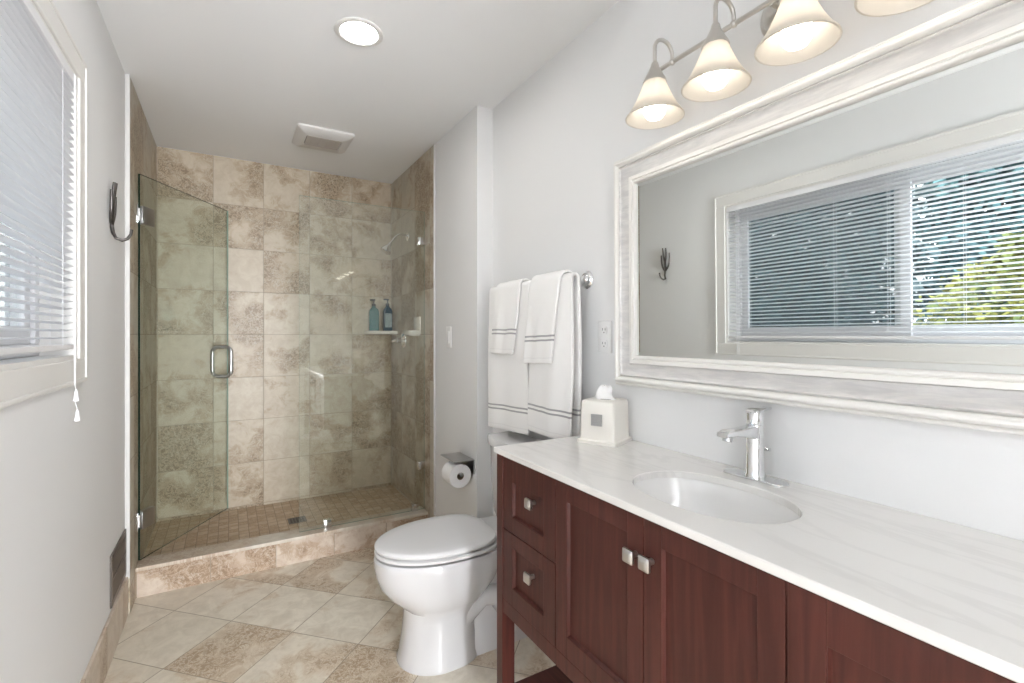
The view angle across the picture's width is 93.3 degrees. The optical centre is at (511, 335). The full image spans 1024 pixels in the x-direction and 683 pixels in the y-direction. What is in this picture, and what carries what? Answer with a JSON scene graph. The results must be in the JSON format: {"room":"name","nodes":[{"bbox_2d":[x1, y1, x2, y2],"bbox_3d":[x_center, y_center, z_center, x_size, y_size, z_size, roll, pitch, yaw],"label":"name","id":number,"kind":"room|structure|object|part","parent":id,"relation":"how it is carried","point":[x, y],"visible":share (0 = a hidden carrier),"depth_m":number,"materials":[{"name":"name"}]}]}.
{"room":"bathroom","nodes":[
{"label":"bathroom","id":0,"kind":"room"},
{"bbox_2d":[0,0,156,682],"bbox_3d":[-1.150,0.043,1.035,0.167,2.440,4.650,0,0,-30],"label":"wall","id":1,"kind":"structure","parent":0,"point":[62,479],"depth_m":1.64,"materials":[{"name":"white paint"}]},
{"bbox_2d":[0,0,87,407],"bbox_3d":[-0.942,-0.358,0.676,0.163,1.009,1.926,0,0,-30],"label":"window","id":2,"kind":"structure","parent":1,"relation":"in","point":[31,381],"depth_m":1.42,"materials":[{"name":"white"}]},
{"bbox_3d":[-1.173,-0.358,1.008,0.020,0.769,0.880,0,0,-30],"label":"sash","id":3,"kind":"part","parent":2,"relation":"part of","materials":[{"name":"white plastic"}]},
{"bbox_3d":[-0.980,-0.358,0.654,0.065,0.839,1.756,0,0,-30],"label":"frame","id":4,"kind":"part","parent":2,"relation":"part of","materials":[{"name":"white plastic"}]},
{"bbox_2d":[0,0,80,421],"bbox_3d":[-0.884,-0.263,0.710,0.057,1.029,1.752,0,0,-30],"label":"blind","id":5,"kind":"object","parent":2,"relation":"attached to","point":[37,82],"visible":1,"depth_m":1.18,"materials":[{"name":"white plastic"}]},
{"bbox_3d":[-0.892,0.034,0.706,0.026,0.016,1.752,0,0,-30],"label":"rail","id":6,"kind":"part","parent":5,"relation":"part of","materials":[{"name":"white plastic"}]},
{"bbox_3d":[-1.264,-0.357,1.341,0.028,0.776,0.001,0,0,-30],"label":"ladder cord","id":7,"kind":"part","parent":5,"relation":"part of","materials":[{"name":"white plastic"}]},
{"bbox_3d":[-1.268,-0.301,1.403,0.006,0.918,0.002,0,0,-30],"label":"pull cord","id":8,"kind":"part","parent":5,"relation":"part of","materials":[{"name":"white fabric"}]},
{"bbox_3d":[-1.274,-0.271,1.414,0.006,0.978,0.002,0,0,-30],"label":"pull cord","id":9,"kind":"part","parent":5,"relation":"part of","materials":[{"name":"white fabric"}]},
{"bbox_2d":[80,577,127,682],"bbox_3d":[-0.850,1.175,0.667,0.012,0.176,3.510,0,0,-30],"label":"baseboard","id":10,"kind":"structure","parent":1,"relation":"attached to","point":[96,671],"depth_m":1.83,"materials":[{"name":"tile"}]},
{"bbox_2d":[110,529,125,608],"bbox_3d":[-1.653,0.970,2.030,0.007,0.206,0.315,0,0,-30],"label":"air vent","id":11,"kind":"object","parent":1,"relation":"in","point":[118,556],"visible":1,"depth_m":2.00,"materials":[{"name":"grey metal"}]},
{"bbox_2d":[109,182,132,241],"bbox_3d":[-1.550,-0.485,1.896,0.076,0.236,0.076,0,0,0],"label":"robe hook","id":12,"kind":"object","parent":1,"relation":"attached to","point":[113,199],"visible":1,"depth_m":1.90,"materials":[{"name":"grey metal"}]},
{"bbox_2d":[125,74,129,578],"bbox_3d":[-1.733,-0.040,2.179,0.018,2.275,0.008,0,0,-30],"label":"trim","id":13,"kind":"structure","parent":1,"relation":"attached to","point":[127,76],"depth_m":2.18,"materials":[{"name":"grey paint"}]},
{"bbox_2d":[137,174,232,560],"bbox_3d":[-1.847,0.157,2.717,0.140,1.897,0.740,0,0,6],"label":"shower door","id":14,"kind":"structure","parent":1,"relation":"attached to","point":[145,215],"depth_m":2.40,"materials":[{"name":"clear glass"}]},
{"bbox_3d":[-1.816,0.166,3.025,0.141,0.207,0.022,0,0,1],"label":"handle","id":15,"kind":"part","parent":14,"relation":"part of","materials":[{"name":"silver metal"}]},
{"bbox_2d":[157,146,391,521],"bbox_3d":[-1.577,0.043,3.434,1.858,2.440,0.120,0,0,-30],"label":"wall","id":16,"kind":"structure","parent":0,"point":[310,392],"depth_m":3.31,"materials":[{"name":"tile"}]},
{"bbox_2d":[364,331,397,334],"bbox_3d":[-0.983,-0.019,3.621,0.208,0.028,0.158,0,0,-30],"label":"corner shelf","id":17,"kind":"object","parent":16,"relation":"attached to","point":[365,332],"visible":0.99,"depth_m":3.57,"materials":[{"name":"white ceramic"}]},
{"bbox_2d":[369,299,378,330],"bbox_3d":[-1.029,-0.151,3.599,0.072,0.235,0.052,0,0,-30],"label":"pump bottle","id":18,"kind":"object","parent":17,"relation":"on","point":[373,312],"visible":1,"depth_m":3.58,"materials":[{"name":"teal plastic"}]},
{"bbox_2d":[383,299,392,330],"bbox_3d":[-0.935,-0.153,3.631,0.068,0.240,0.049,0,0,-30],"label":"pump bottle","id":19,"kind":"object","parent":17,"relation":"on","point":[387,311],"visible":1,"depth_m":3.61,"materials":[{"name":"blue plastic"}]},
{"bbox_2d":[143,485,410,556],"bbox_3d":[-1.400,1.210,3.074,1.499,0.105,0.680,0,0,-30],"label":"floor","id":20,"kind":"structure","parent":0,"point":[237,524],"depth_m":3.07,"materials":[{"name":"tile"}]},
{"bbox_2d":[287,516,306,523],"bbox_3d":[-1.345,1.157,3.025,0.104,0.003,0.104,0,0,-30],"label":"floor drain","id":21,"kind":"object","parent":20,"relation":"on","point":[300,519],"visible":1,"depth_m":3.01,"materials":[{"name":"grey metal"}]},
{"bbox_2d":[104,546,554,682],"bbox_3d":[-0.188,1.303,1.095,1.988,0.080,3.780,0,0,-30],"label":"floor","id":22,"kind":"structure","parent":0,"point":[328,619],"depth_m":2.03,"materials":[{"name":"tile"}]},
{"bbox_2d":[136,515,426,597],"bbox_3d":[-1.202,1.199,2.738,1.499,0.128,0.110,0,0,-30],"label":"shower curb","id":23,"kind":"object","parent":22,"relation":"on","point":[187,574],"visible":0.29,"depth_m":2.58,"materials":[{"name":"tile"}]},
{"bbox_2d":[135,506,427,571],"bbox_3d":[-1.199,1.126,2.739,1.473,0.018,0.127,0,0,-30],"label":"shower threshold","id":24,"kind":"object","parent":23,"relation":"on","point":[151,562],"visible":0.93,"depth_m":2.63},
{"bbox_2d":[299,195,424,531],"bbox_3d":[-0.884,0.163,2.925,0.743,1.909,0.032,0,0,-30],"label":"screen","id":25,"kind":"object","parent":24,"relation":"on","point":[327,523],"visible":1,"depth_m":3.09,"materials":[{"name":"clear glass"}]},
{"bbox_2d":[374,431,541,675],"bbox_3d":[-0.214,0.860,1.991,0.699,0.807,0.370,0,0,-30],"label":"toilet","id":26,"kind":"object","parent":22,"relation":"on","point":[441,570],"visible":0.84,"depth_m":1.83,"materials":[{"name":"white ceramic"}]},
{"bbox_3d":[-0.311,0.804,1.934,0.470,0.023,0.370,0,0,-30],"label":"lid","id":27,"kind":"part","parent":26,"relation":"part of","materials":[{"name":"white plastic"}]},
{"bbox_3d":[-0.307,0.829,1.937,0.480,0.016,0.370,0,0,-30],"label":"seat","id":28,"kind":"part","parent":26,"relation":"part of","materials":[{"name":"white plastic"}]},
{"bbox_3d":[0.021,0.667,2.129,0.155,0.339,0.352,0,0,-30],"label":"tank","id":29,"kind":"part","parent":26,"relation":"part of","materials":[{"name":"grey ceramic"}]},
{"bbox_3d":[0.015,0.476,2.126,0.167,0.041,0.370,0,0,-30],"label":"tank lid","id":30,"kind":"part","parent":26,"relation":"part of","materials":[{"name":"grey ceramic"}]},
{"bbox_2d":[497,454,1016,682],"bbox_3d":[0.461,0.819,1.084,0.472,0.888,1.303,0,0,-30],"label":"vanity cabinet","id":31,"kind":"object","parent":22,"relation":"on","point":[609,593],"visible":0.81,"depth_m":0.98,"materials":[{"name":"brown wood"}]},
{"bbox_3d":[-0.020,0.819,1.536,0.045,0.888,0.036,0,0,-30],"label":"leg","id":32,"kind":"part","parent":31,"relation":"part of","materials":[{"name":"brown wood"}]},
{"bbox_3d":[0.049,0.688,1.371,0.030,0.029,0.029,0,0,-30],"label":"knob","id":33,"kind":"part","parent":31,"relation":"part of","materials":[{"name":"silver metal"}]},
{"bbox_3d":[0.051,0.711,1.395,0.019,0.218,0.278,0,0,-30],"label":"drawer","id":34,"kind":"part","parent":31,"relation":"part of","materials":[{"name":"brown wood"}]},
{"bbox_3d":[0.051,0.489,1.395,0.019,0.220,0.278,0,0,-30],"label":"drawer","id":35,"kind":"part","parent":31,"relation":"part of","materials":[{"name":"brown wood"}]},
{"bbox_3d":[0.052,0.476,1.367,0.030,0.029,0.029,0,0,-30],"label":"knob","id":36,"kind":"part","parent":31,"relation":"part of","materials":[{"name":"silver metal"}]},
{"bbox_2d":[515,665,572,682],"bbox_3d":[0.474,1.124,1.091,0.423,0.022,1.263,0,0,-30],"label":"shelf","id":37,"kind":"object","parent":31,"relation":"attached to","point":[553,674],"depth_m":1.57,"materials":[{"name":"brown wood"}]},
{"bbox_3d":[0.201,0.600,1.139,0.019,0.441,0.308,0,0,-30],"label":"door","id":38,"kind":"part","parent":31,"relation":"part of","materials":[{"name":"brown wood"}]},
{"bbox_3d":[0.248,0.460,1.010,0.030,0.029,0.029,0,0,-30],"label":"knob","id":39,"kind":"part","parent":31,"relation":"part of","materials":[{"name":"silver metal"}]},
{"bbox_3d":[0.271,0.458,0.972,0.030,0.029,0.029,0,0,-30],"label":"knob","id":40,"kind":"part","parent":31,"relation":"part of","materials":[{"name":"silver metal"}]},
{"bbox_3d":[0.355,0.600,0.877,0.019,0.441,0.294,0,0,-30],"label":"door","id":41,"kind":"part","parent":31,"relation":"part of","materials":[{"name":"brown wood"}]},
{"bbox_2d":[494,436,1023,682],"bbox_3d":[0.472,0.365,1.087,0.455,0.018,1.322,0,0,-30],"label":"countertop","id":42,"kind":"structure","parent":31,"relation":"on","point":[956,589],"depth_m":0.81,"materials":[{"name":"stone"}]},
{"bbox_2d":[577,385,631,446],"bbox_3d":[0.313,0.261,1.628,0.140,0.190,0.140,0,0,36],"label":"tissue box","id":43,"kind":"object","parent":42,"relation":"on","point":[604,417],"visible":1,"depth_m":1.58,"materials":[{"name":"white ceramic"}]},
{"bbox_2d":[634,478,799,523],"bbox_3d":[0.444,0.445,1.091,0.288,0.141,0.411,0,0,-30],"label":"sink basin","id":44,"kind":"object","parent":42,"relation":"in","point":[714,500],"visible":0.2,"depth_m":1.21,"materials":[{"name":"white ceramic"}]},
{"bbox_2d":[717,406,789,487],"bbox_3d":[0.575,0.269,1.204,0.172,0.174,0.150,0,0,0],"label":"faucet","id":45,"kind":"object","parent":42,"relation":"on","point":[753,431],"visible":1,"depth_m":1.19,"materials":[{"name":"silver metal"}]},
{"bbox_3d":[0.550,0.241,1.173,0.126,0.040,0.033,0,0,-30],"label":"spout","id":46,"kind":"part","parent":45,"relation":"part of","materials":[{"name":"silver metal"}]},
{"bbox_3d":[0.605,0.353,1.204,0.052,0.005,0.164,0,0,-30],"label":"deck plate","id":47,"kind":"part","parent":45,"relation":"part of","materials":[{"name":"silver metal"}]},
{"bbox_3d":[0.622,0.201,1.214,0.080,0.038,0.040,0,0,-30],"label":"lever","id":48,"kind":"part","parent":45,"relation":"part of","materials":[{"name":"silver metal"}]},
{"bbox_3d":[0.640,0.317,1.216,0.009,0.071,0.021,0,0,-30],"label":"lift rod","id":49,"kind":"part","parent":45,"relation":"part of","materials":[{"name":"silver metal"}]},
{"bbox_3d":[0.517,0.489,0.600,0.019,0.220,0.339,0,0,-30],"label":"drawer","id":50,"kind":"part","parent":31,"relation":"part of","materials":[{"name":"brown wood"}]},
{"bbox_2d":[96,0,619,183],"bbox_3d":[-0.408,-1.217,1.471,1.988,0.080,4.650,0,0,-30],"label":"ceiling","id":51,"kind":"structure","parent":0,"point":[236,79],"depth_m":2.13,"materials":[{"name":"white paint"}]},
{"bbox_2d":[292,123,354,153],"bbox_3d":[-1.129,-1.161,2.885,0.310,0.033,0.310,0,0,-30],"label":"exhaust fan","id":52,"kind":"object","parent":51,"relation":"attached to","point":[305,135],"visible":1,"depth_m":2.83,"materials":[{"name":"white plastic"}]},
{"bbox_2d":[304,135,341,149],"bbox_3d":[-1.129,-1.148,2.885,0.188,0.008,0.138,0,0,-30],"label":"grille","id":53,"kind":"object","parent":52,"relation":"attached to","point":[309,140],"depth_m":2.87,"materials":[{"name":"beige plastic"}]},
{"bbox_2d":[334,17,382,46],"bbox_3d":[-0.593,-1.173,1.876,0.182,0.008,0.182,0,0,-30],"label":"recessed light","id":54,"kind":"object","parent":51,"relation":"in","point":[356,31],"visible":1,"depth_m":1.87,"materials":[{"name":"white plastic"}]},
{"bbox_2d":[392,105,492,518],"bbox_3d":[-0.491,0.043,3.204,0.218,2.440,1.576,0,0,-30],"label":"wall","id":55,"kind":"structure","parent":0,"point":[463,155],"depth_m":2.83,"materials":[{"name":"white paint"}]},
{"bbox_2d":[380,233,408,254],"bbox_3d":[-0.813,-0.636,3.349,0.196,0.168,0.074,0,0,-30],"label":"sprayer","id":56,"kind":"object","parent":55,"relation":"attached to","point":[386,249],"visible":1,"depth_m":3.32,"materials":[{"name":"silver metal"}]},
{"bbox_3d":[-0.785,-0.672,3.365,0.133,0.079,0.017,0,0,-30],"label":"arm","id":57,"kind":"part","parent":56,"relation":"part of","materials":[{"name":"silver metal"}]},
{"bbox_2d":[391,333,405,347],"bbox_3d":[-0.820,0.038,3.482,0.069,0.109,0.146,0,0,-30],"label":"shower valve","id":58,"kind":"object","parent":55,"relation":"attached to","point":[402,340],"visible":0.98,"depth_m":3.45,"materials":[{"name":"silver metal"}]},
{"bbox_2d":[403,317,420,335],"bbox_3d":[-0.663,-0.059,3.199,0.088,0.127,0.128,0,0,-30],"label":"soap dish","id":59,"kind":"object","parent":55,"relation":"attached to","point":[417,320],"visible":1,"depth_m":3.17,"materials":[{"name":"white ceramic"}]},
{"bbox_2d":[433,144,434,515],"bbox_3d":[-0.478,-0.032,2.973,0.011,2.290,0.008,0,0,-30],"label":"trim","id":60,"kind":"structure","parent":55,"relation":"attached to","point":[433,144],"depth_m":2.97,"materials":[{"name":"grey"}]},
{"bbox_2d":[446,327,450,347],"bbox_3d":[-0.367,0.011,2.785,0.010,0.120,0.072,0,0,-30],"label":"light switch","id":61,"kind":"object","parent":55,"relation":"attached to","point":[448,329],"visible":1,"depth_m":2.77,"materials":[{"name":"white plastic"}]},
{"bbox_2d":[440,452,474,476],"bbox_3d":[-0.289,0.683,2.552,0.112,0.080,0.195,0,0,-30],"label":"toilet paper holder","id":62,"kind":"object","parent":55,"relation":"attached to","point":[457,457],"visible":0.7,"depth_m":2.52,"materials":[{"name":"silver metal"}]},
{"bbox_2d":[442,461,470,487],"bbox_3d":[-0.291,0.724,2.525,0.122,0.122,0.106,0,0,-30],"label":"toilet paper roll","id":63,"kind":"object","parent":62,"relation":"on","point":[450,471],"visible":0.98,"depth_m":2.48,"materials":[{"name":"white paper"}]},
{"bbox_2d":[440,452,473,462],"bbox_3d":[-0.289,0.645,2.552,0.112,0.004,0.195,0,0,-30],"label":"shelf","id":64,"kind":"object","parent":62,"relation":"attached to","point":[457,457],"depth_m":2.54,"materials":[{"name":"silver metal"}]},
{"bbox_3d":[-0.243,0.682,2.579,0.005,0.072,0.195,0,0,-30],"label":"plate","id":65,"kind":"part","parent":62,"relation":"part of","materials":[{"name":"silver metal"}]},
{"bbox_2d":[493,0,1023,540],"bbox_3d":[0.722,0.043,1.231,0.120,2.440,3.094,0,0,-30],"label":"wall","id":66,"kind":"structure","parent":0,"point":[559,136],"depth_m":1.51,"materials":[{"name":"white paint"}]},
{"bbox_2d":[573,271,593,288],"bbox_3d":[0.102,-0.211,2.076,0.095,0.068,0.649,0,0,-30],"label":"towel bar","id":67,"kind":"object","parent":66,"relation":"attached to","point":[587,279],"visible":0.44,"depth_m":1.83,"materials":[{"name":"silver metal"}]},
{"bbox_2d":[488,280,530,434],"bbox_3d":[-0.006,0.102,2.189,0.056,0.671,0.366,0,0,-30],"label":"bath towel","id":68,"kind":"object","parent":67,"relation":"hanging from","point":[508,376],"visible":0.52,"depth_m":2.14,"materials":[{"name":"white fabric"}]},
{"bbox_2d":[490,278,529,354],"bbox_3d":[-0.009,-0.080,2.188,0.089,0.333,0.258,0,0,-30],"label":"hand towel","id":69,"kind":"object","parent":68,"relation":"on","point":[507,299],"visible":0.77,"depth_m":2.16,"materials":[{"name":"white fabric"}]},
{"bbox_2d":[527,272,581,438],"bbox_3d":[0.158,0.080,1.900,0.067,0.631,0.300,0,0,-30],"label":"bath towel","id":70,"kind":"object","parent":67,"relation":"hanging from","point":[554,389],"visible":0.66,"depth_m":1.81,"materials":[{"name":"white fabric"}]},
{"bbox_2d":[523,270,571,363],"bbox_3d":[0.143,-0.066,1.930,0.091,0.368,0.248,0,0,-30],"label":"hand towel","id":71,"kind":"object","parent":70,"relation":"on","point":[544,288],"visible":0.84,"depth_m":1.90,"materials":[{"name":"white fabric"}]},
{"bbox_2d":[598,321,611,352],"bbox_3d":[0.338,0.007,1.760,0.009,0.116,0.072,0,0,-30],"label":"wall outlet","id":72,"kind":"object","parent":66,"relation":"attached to","point":[604,327],"visible":1,"depth_m":1.75,"materials":[{"name":"white plastic"}]},
{"bbox_2d":[601,326,607,333],"bbox_3d":[0.336,-0.018,1.758,0.003,0.029,0.033,0,0,-30],"label":"receptacle","id":73,"kind":"object","parent":72,"relation":"attached to","point":[604,329],"depth_m":1.75,"materials":[{"name":"grey plastic"}]},
{"bbox_2d":[601,340,607,347],"bbox_3d":[0.336,0.032,1.758,0.003,0.029,0.033,0,0,-30],"label":"receptacle","id":74,"kind":"object","parent":72,"relation":"attached to","point":[604,343],"depth_m":1.75,"materials":[{"name":"grey plastic"}]},
{"bbox_2d":[625,0,933,129],"bbox_3d":[0.583,-0.741,1.136,0.218,0.252,0.763,0,0,-30],"label":"vanity light","id":75,"kind":"object","parent":66,"relation":"attached to","point":[794,31],"visible":1,"depth_m":1.17,"materials":[{"name":"white glass"}]},
{"bbox_3d":[0.408,-0.664,1.381,0.063,0.098,0.063,0,0,-30],"label":"bulb","id":76,"kind":"part","parent":75,"relation":"part of","materials":[{"name":"white glass"}]},
{"bbox_2d":[643,61,666,82],"bbox_3d":[0.408,-0.751,1.381,0.066,0.060,0.066,0,0,-30],"label":"socket","id":77,"kind":"object","parent":75,"relation":"attached to","point":[654,74],"depth_m":1.36,"materials":[{"name":"silver metal"}]},
{"bbox_3d":[0.408,-0.673,1.381,0.163,0.103,0.163,0,0,-30],"label":"lamp shade","id":78,"kind":"part","parent":75,"relation":"part of","materials":[{"name":"white glass"}]},
{"bbox_3d":[0.440,-0.812,1.400,0.087,0.093,0.018,0,0,-30],"label":"arm","id":79,"kind":"part","parent":75,"relation":"part of","materials":[{"name":"silver metal"}]},
{"bbox_2d":[701,21,729,49],"bbox_3d":[0.509,-0.751,1.208,0.066,0.060,0.066,0,0,-30],"label":"socket","id":80,"kind":"object","parent":75,"relation":"attached to","point":[716,35],"depth_m":1.19,"materials":[{"name":"silver metal"}]},
{"bbox_3d":[0.509,-0.664,1.208,0.063,0.098,0.063,0,0,-30],"label":"bulb","id":81,"kind":"part","parent":75,"relation":"part of","materials":[{"name":"white glass"}]},
{"bbox_3d":[0.509,-0.673,1.208,0.163,0.103,0.163,0,0,-30],"label":"lamp shade","id":82,"kind":"part","parent":75,"relation":"part of","materials":[{"name":"white glass"}]},
{"bbox_3d":[0.541,-0.812,1.228,0.087,0.093,0.018,0,0,-30],"label":"arm","id":83,"kind":"part","parent":75,"relation":"part of","materials":[{"name":"silver metal"}]},
{"bbox_3d":[0.610,-0.664,1.036,0.063,0.098,0.063,0,0,-30],"label":"bulb","id":84,"kind":"part","parent":75,"relation":"part of","materials":[{"name":"white glass"}]},
{"bbox_3d":[0.610,-0.673,1.036,0.163,0.103,0.163,0,0,-30],"label":"lamp shade","id":85,"kind":"part","parent":75,"relation":"part of","materials":[{"name":"white glass"}]},
{"bbox_3d":[0.711,-0.673,0.863,0.163,0.103,0.163,0,0,-30],"label":"lamp shade","id":86,"kind":"part","parent":75,"relation":"part of","materials":[{"name":"white glass"}]},
{"bbox_2d":[613,0,1023,434],"bbox_3d":[0.644,-0.215,1.189,0.051,0.768,1.124,-1,0,-30],"label":"wall mirror","id":87,"kind":"object","parent":66,"relation":"attached to","point":[847,236],"visible":1,"depth_m":1.03,"materials":[{"name":"white mirror"}]}
]}

